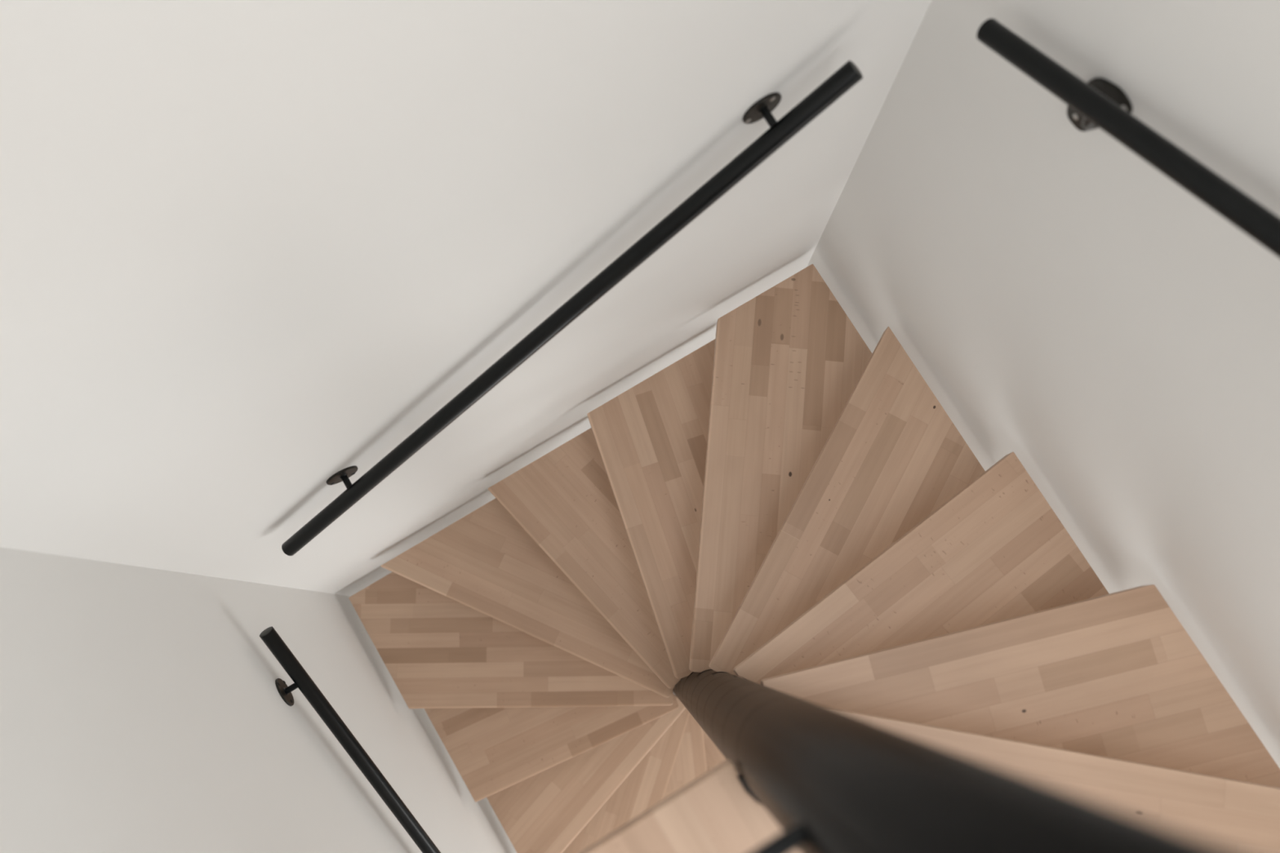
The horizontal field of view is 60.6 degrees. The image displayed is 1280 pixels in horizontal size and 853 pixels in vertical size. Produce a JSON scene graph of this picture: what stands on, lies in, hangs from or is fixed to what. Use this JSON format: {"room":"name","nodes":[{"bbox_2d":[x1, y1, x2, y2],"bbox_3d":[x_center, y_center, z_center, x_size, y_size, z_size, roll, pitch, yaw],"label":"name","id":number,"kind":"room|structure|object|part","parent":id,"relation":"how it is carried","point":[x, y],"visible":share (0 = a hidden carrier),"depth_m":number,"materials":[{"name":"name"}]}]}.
{"room":"spiral staircase","nodes":[
{"label":"spiral staircase","id":0,"kind":"room"},
{"bbox_2d":[0,546,516,852],"bbox_3d":[-0.194,1.525,1.658,0.120,5.973,2.985,-31,81,-6],"label":"wall","id":1,"kind":"structure","parent":0,"point":[143,710],"depth_m":1.87,"materials":[{"name":"white paint"}]},
{"bbox_2d":[259,626,440,852],"bbox_3d":[-0.514,0.974,2.537,0.066,0.684,1.136,-31,81,-6],"label":"handrail","id":2,"kind":"object","parent":1,"relation":"attached to","point":[302,681],"visible":1,"depth_m":2.40,"materials":[{"name":"black metal"}]},
{"bbox_3d":[-0.766,0.573,2.362,0.004,0.067,0.067,-31,81,-6],"label":"mounting plate","id":3,"kind":"part","parent":2,"relation":"part of","materials":[{"name":"brown metal"}]},
{"bbox_3d":[-0.743,0.559,2.362,0.053,0.024,0.019,-31,81,-6],"label":"arm","id":4,"kind":"part","parent":2,"relation":"part of","materials":[{"name":"black metal"}]},
{"bbox_2d":[0,0,932,595],"bbox_3d":[-0.270,-0.210,1.989,1.810,5.973,0.120,-31,81,-6],"label":"wall","id":5,"kind":"structure","parent":0,"point":[249,249],"depth_m":1.39,"materials":[{"name":"white paint"}]},
{"bbox_2d":[281,60,862,555],"bbox_3d":[-0.218,-0.143,1.924,1.224,0.866,0.066,-31,81,-6],"label":"handrail","id":6,"kind":"object","parent":5,"relation":"attached to","point":[780,131],"visible":1,"depth_m":1.81,"materials":[{"name":"black metal"}]},
{"bbox_3d":[-0.593,0.098,2.182,0.067,0.067,0.004,-31,81,-6],"label":"mounting plate","id":7,"kind":"part","parent":6,"relation":"part of","materials":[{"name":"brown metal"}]},
{"bbox_3d":[-0.577,0.119,2.175,0.019,0.024,0.053,-31,81,-6],"label":"arm","id":8,"kind":"part","parent":6,"relation":"part of","materials":[{"name":"black metal"}]},
{"bbox_3d":[0.184,-0.478,1.645,0.067,0.067,0.004,-31,81,-6],"label":"mounting plate","id":9,"kind":"part","parent":6,"relation":"part of","materials":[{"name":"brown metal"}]},
{"bbox_3d":[0.197,-0.458,1.642,0.019,0.019,0.048,-31,81,-6],"label":"arm","id":10,"kind":"part","parent":6,"relation":"part of","materials":[{"name":"black metal"}]},
{"bbox_2d":[806,0,1279,768],"bbox_3d":[1.254,0.671,1.830,0.120,5.973,2.985,-31,81,-6],"label":"wall","id":11,"kind":"structure","parent":0,"point":[1073,310],"depth_m":1.69,"materials":[{"name":"white paint"}]},
{"bbox_2d":[976,17,1279,257],"bbox_3d":[0.755,-0.133,1.128,0.066,0.594,1.088,-31,81,-6],"label":"handrail","id":12,"kind":"object","parent":11,"relation":"attached to","point":[1098,103],"visible":1,"depth_m":1.30,"materials":[{"name":"black metal"}]},
{"bbox_3d":[0.576,-0.391,1.383,0.054,0.085,0.019,-31,81,-6],"label":"arm","id":13,"kind":"part","parent":12,"relation":"part of","materials":[{"name":"black metal"}]},
{"bbox_3d":[0.593,-0.411,1.419,0.004,0.123,0.072,-31,81,-6],"label":"mounting plate","id":14,"kind":"part","parent":12,"relation":"part of","materials":[{"name":"brown metal"}]},
{"bbox_3d":[1.048,2.544,4.563,6.400,0.100,5.305,-31,81,-6],"label":"floor","id":15,"kind":"structure","parent":0,"visible":0},
{"bbox_2d":[348,263,1279,852],"bbox_3d":[0.161,0.632,2.536,1.500,4.588,1.500,-31,81,-6],"label":"spiral staircase","id":16,"kind":"structure","parent":15,"relation":"on","point":[867,636],"depth_m":2.32,"materials":[{"name":"brown wood"}]},
{"bbox_3d":[-0.172,0.461,0.750,0.678,0.015,0.015,-31,81,-6],"label":"guard rail","id":17,"kind":"part","parent":16,"relation":"part of","materials":[{"name":"black"}]}
]}

